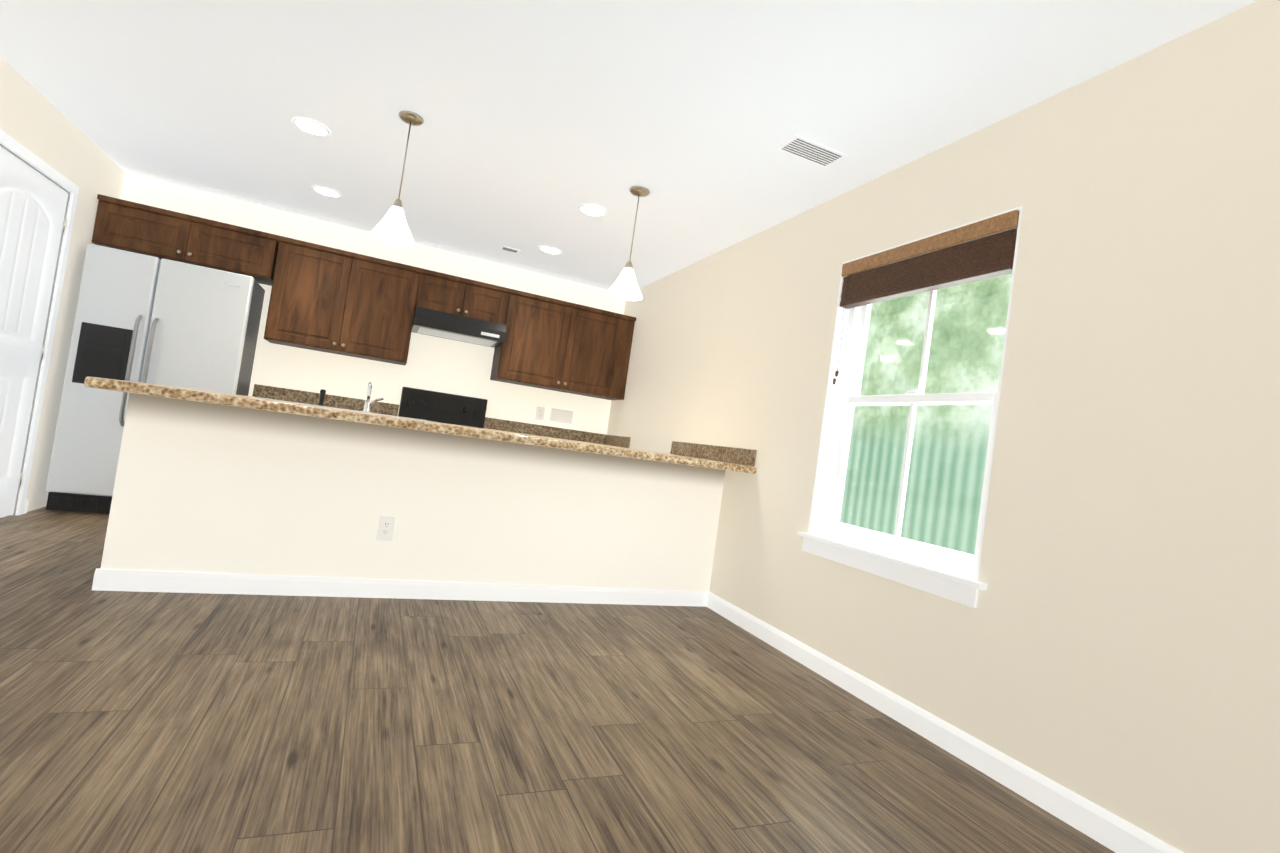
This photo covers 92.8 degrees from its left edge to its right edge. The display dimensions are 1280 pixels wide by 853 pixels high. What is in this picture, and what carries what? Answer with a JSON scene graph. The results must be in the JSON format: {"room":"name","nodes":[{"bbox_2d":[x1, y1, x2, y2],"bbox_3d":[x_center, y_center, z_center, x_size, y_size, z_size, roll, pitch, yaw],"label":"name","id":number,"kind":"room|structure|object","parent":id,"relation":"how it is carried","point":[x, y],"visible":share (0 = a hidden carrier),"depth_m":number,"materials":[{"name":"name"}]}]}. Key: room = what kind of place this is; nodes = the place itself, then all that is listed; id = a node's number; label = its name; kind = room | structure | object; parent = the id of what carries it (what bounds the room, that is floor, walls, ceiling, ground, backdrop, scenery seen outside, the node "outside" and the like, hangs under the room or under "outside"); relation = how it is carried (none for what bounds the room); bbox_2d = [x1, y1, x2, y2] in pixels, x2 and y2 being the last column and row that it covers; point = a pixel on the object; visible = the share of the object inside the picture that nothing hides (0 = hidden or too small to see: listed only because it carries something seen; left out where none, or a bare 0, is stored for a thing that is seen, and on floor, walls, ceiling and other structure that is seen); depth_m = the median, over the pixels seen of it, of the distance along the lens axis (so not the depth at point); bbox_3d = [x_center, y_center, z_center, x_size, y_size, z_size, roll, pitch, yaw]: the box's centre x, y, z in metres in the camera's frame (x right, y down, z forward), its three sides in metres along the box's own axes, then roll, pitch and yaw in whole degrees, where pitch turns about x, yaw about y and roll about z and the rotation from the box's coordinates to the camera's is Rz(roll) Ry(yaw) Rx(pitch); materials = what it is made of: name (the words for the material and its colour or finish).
{"room":"kitchen","nodes":[
{"label":"kitchen","id":0,"kind":"room"},
{"bbox_2d":[0,56,124,511],"bbox_3d":[-3.521,-0.651,3.218,0.140,2.440,2.680,9,-2,-23],"label":"wall","id":1,"kind":"structure","parent":0,"point":[37,123],"depth_m":3.94,"materials":[{"name":"beige paint"}]},
{"bbox_2d":[0,146,67,517],"bbox_3d":[-3.546,-0.448,3.412,0.104,2.027,0.867,9,-2,-23],"label":"door","id":2,"kind":"structure","parent":1,"relation":"in","point":[33,203],"depth_m":3.57,"materials":[{"name":"white wood"}]},
{"bbox_2d":[0,129,78,515],"bbox_3d":[-3.607,-0.488,3.382,0.157,2.103,0.996,9,-2,-23],"label":"door frame","id":3,"kind":"structure","parent":1,"relation":"attached to","point":[11,145],"depth_m":3.81,"materials":[{"name":"white wood"}]},
{"bbox_2d":[120,172,624,434],"bbox_3d":[-2.163,-0.394,5.340,4.347,2.440,0.140,9,-2,-23],"label":"wall","id":4,"kind":"structure","parent":0,"point":[442,365],"depth_m":5.29,"materials":[{"name":"paint"}]},
{"bbox_2d":[92,194,279,284],"bbox_3d":[-3.319,-1.358,4.547,1.070,0.330,0.358,9,-2,-23],"label":"upper cabinet","id":5,"kind":"object","parent":4,"relation":"attached to","point":[120,224],"depth_m":4.37,"materials":[{"name":"brown wood"}]},
{"bbox_2d":[264,236,423,365],"bbox_3d":[-2.384,-0.985,4.957,1.020,0.784,0.358,9,-2,-23],"label":"upper cabinet","id":6,"kind":"object","parent":4,"relation":"attached to","point":[333,300],"depth_m":4.79,"materials":[{"name":"brown wood"}]},
{"bbox_2d":[416,269,511,325],"bbox_3d":[-1.555,-1.088,5.309,0.734,0.330,0.358,9,-2,-23],"label":"upper cabinet","id":7,"kind":"object","parent":4,"relation":"attached to","point":[442,292],"depth_m":5.15,"materials":[{"name":"brown wood"}]},
{"bbox_2d":[412,307,505,347],"bbox_3d":[-1.560,-0.843,5.234,0.726,0.158,0.505,9,-2,-23],"label":"range hood","id":8,"kind":"object","parent":7,"relation":"attached to","point":[435,323],"visible":0.98,"depth_m":5.05,"materials":[{"name":"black metal"}]},
{"bbox_2d":[535,406,544,420],"bbox_3d":[-0.947,-0.125,5.788,0.080,0.128,0.006,9,-2,-23],"label":"electrical outlet","id":9,"kind":"object","parent":4,"relation":"attached to","point":[540,411],"visible":1,"depth_m":5.79,"materials":[{"name":"plastic"}]},
{"bbox_2d":[549,408,572,423],"bbox_3d":[-0.753,-0.098,5.851,0.220,0.125,0.044,9,-2,-23],"label":"electrical outlet box","id":10,"kind":"object","parent":4,"relation":"attached to","point":[561,416],"visible":0.98,"depth_m":5.83,"materials":[{"name":"plastic"}]},
{"bbox_2d":[490,289,635,399],"bbox_3d":[-0.707,-0.728,5.682,1.202,0.784,0.358,9,-2,-23],"label":"upper cabinet","id":11,"kind":"object","parent":4,"relation":"attached to","point":[550,343],"depth_m":5.51,"materials":[{"name":"brown wood"}]},
{"bbox_2d":[101,393,724,591],"bbox_3d":[-0.946,0.497,3.372,3.112,0.885,0.120,9,-2,-23],"label":"wall","id":12,"kind":"structure","parent":0,"point":[207,487],"depth_m":3.15,"materials":[{"name":"paint"}]},
{"bbox_2d":[376,515,395,540],"bbox_3d":[-1.311,0.525,3.147,0.080,0.128,0.006,9,-2,-23],"label":"outlet","id":13,"kind":"object","parent":12,"relation":"attached to","point":[385,529],"visible":1,"depth_m":3.15,"materials":[{"name":"plastic"}]},
{"bbox_2d":[92,568,707,606],"bbox_3d":[-0.995,0.888,3.305,3.106,0.094,0.044,9,-2,-23],"label":"baseboard","id":14,"kind":"structure","parent":12,"relation":"attached to","point":[104,579],"depth_m":3.12,"materials":[{"name":"white wood"}]},
{"bbox_2d":[84,376,756,473],"bbox_3d":[-1.011,0.377,3.514,3.151,1.113,1.142,9,-2,-23],"label":"countertop","id":15,"kind":"structure","parent":12,"relation":"on","point":[718,457],"depth_m":3.02,"materials":[{"name":"brown stone"}]},
{"bbox_2d":[0,507,1114,852],"bbox_3d":[-0.560,0.947,0.247,5.060,0.100,10.830,9,-2,-23],"label":"floor","id":16,"kind":"structure","parent":0,"point":[130,721],"depth_m":1.90,"materials":[{"name":"brown wood"}]},
{"bbox_2d":[46,243,264,513],"bbox_3d":[-3.411,-0.266,4.365,0.943,1.780,0.597,9,-2,-23],"label":"fridge","id":17,"kind":"object","parent":16,"relation":"on","point":[142,318],"visible":0.69,"depth_m":4.09,"materials":[{"name":"silver metal"}]},
{"bbox_2d":[242,384,630,447],"bbox_3d":[-1.646,0.386,5.146,3.021,1.025,0.662,9,-2,-23],"label":"backsplash","id":18,"kind":"structure","parent":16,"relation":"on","point":[285,394],"depth_m":5.27,"materials":[{"name":"brown stone"}]},
{"bbox_2d":[398,387,487,427],"bbox_3d":[-1.672,0.300,5.088,0.732,1.185,0.721,9,-2,-23],"label":"range","id":19,"kind":"object","parent":16,"relation":"on","point":[434,406],"visible":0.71,"depth_m":5.36,"materials":[{"name":"black metal"}]},
{"bbox_2d":[0,0,1257,289],"bbox_3d":[-0.210,-1.567,0.329,5.060,0.100,10.830,9,-2,-23],"label":"ceiling","id":20,"kind":"structure","parent":0,"point":[538,126],"depth_m":2.76,"materials":[{"name":"paint"}]},
{"bbox_2d":[291,117,330,136],"bbox_3d":[-1.800,-1.637,3.340,0.196,0.006,0.196,9,-2,-23],"label":"recessed light","id":21,"kind":"object","parent":20,"relation":"in","point":[309,126],"visible":1,"depth_m":3.34,"materials":[{"name":"white plastic"}]},
{"bbox_2d":[311,185,341,197],"bbox_3d":[-2.221,-1.663,4.324,0.196,0.006,0.196,9,-2,-23],"label":"recessed light","id":22,"kind":"object","parent":20,"relation":"in","point":[326,191],"visible":1,"depth_m":4.32,"materials":[{"name":"white plastic"}]},
{"bbox_2d":[370,111,423,246],"bbox_3d":[-1.195,-1.247,3.062,0.208,0.630,0.208,9,-2,-23],"label":"pendant light","id":23,"kind":"object","parent":20,"relation":"hanging from","point":[391,228],"visible":1,"depth_m":3.03,"materials":[{"name":"white glass"}]},
{"bbox_2d":[499,246,520,253],"bbox_3d":[-1.089,-1.480,5.107,0.160,0.007,0.100,9,-2,-23],"label":"ceiling vent","id":24,"kind":"object","parent":20,"relation":"in","point":[513,250],"visible":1,"depth_m":5.09,"materials":[{"name":"white metal"}]},
{"bbox_2d":[538,246,561,254],"bbox_3d":[-0.731,-1.435,4.967,0.196,0.006,0.196,9,-2,-23],"label":"recessed light","id":25,"kind":"object","parent":20,"relation":"in","point":[551,250],"visible":1,"depth_m":4.96,"materials":[{"name":"white plastic"}]},
{"bbox_2d":[578,204,606,216],"bbox_3d":[-0.310,-1.409,3.984,0.196,0.006,0.196,9,-2,-23],"label":"recessed light","id":26,"kind":"object","parent":20,"relation":"in","point":[592,210],"visible":1,"depth_m":3.98,"materials":[{"name":"white plastic"}]},
{"bbox_2d":[607,186,649,300],"bbox_3d":[-0.045,-1.071,3.558,0.208,0.630,0.208,9,-2,-23],"label":"pendant light","id":27,"kind":"object","parent":20,"relation":"hanging from","point":[624,286],"visible":1,"depth_m":3.52,"materials":[{"name":"white glass"}]},
{"bbox_2d":[776,135,846,167],"bbox_3d":[0.807,-1.289,2.866,0.300,0.007,0.150,9,-2,-23],"label":"ceiling vent","id":28,"kind":"object","parent":20,"relation":"in","point":[809,150],"visible":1,"depth_m":2.86,"materials":[{"name":"white metal"}]},
{"bbox_2d":[607,0,1279,852],"bbox_3d":[1.842,0.031,1.250,0.160,2.440,10.550,9,-2,-23],"label":"wall","id":29,"kind":"structure","parent":0,"point":[1111,642],"depth_m":1.97,"materials":[{"name":"beige paint"}]},
{"bbox_2d":[797,206,1022,607],"bbox_3d":[1.199,-0.086,2.734,0.194,1.510,1.050,9,-2,-23],"label":"window","id":30,"kind":"structure","parent":29,"relation":"in","point":[950,574],"depth_m":2.77,"materials":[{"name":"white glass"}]},
{"bbox_2d":[833,210,1018,384],"bbox_3d":[1.223,-0.511,2.733,0.072,0.634,0.938,9,-2,-23],"label":"window blind","id":31,"kind":"object","parent":30,"relation":"attached to","point":[979,250],"visible":0.88,"depth_m":2.63,"materials":[{"name":"brown wood"}]},
{"bbox_2d":[704,592,1183,852],"bbox_3d":[2.054,1.209,0.122,0.014,0.094,8.250,9,-2,-23],"label":"baseboard","id":32,"kind":"structure","parent":29,"relation":"attached to","point":[1106,828],"depth_m":2.16,"materials":[{"name":"white wood"}]},
{"label":"outside","id":33,"kind":"structure","parent":0,"visible":0},
{"bbox_2d":[840,274,1011,554],"bbox_3d":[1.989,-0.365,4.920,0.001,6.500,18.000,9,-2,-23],"label":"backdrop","id":34,"kind":"structure","parent":33,"point":[910,381],"depth_m":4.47,"materials":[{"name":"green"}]}
]}

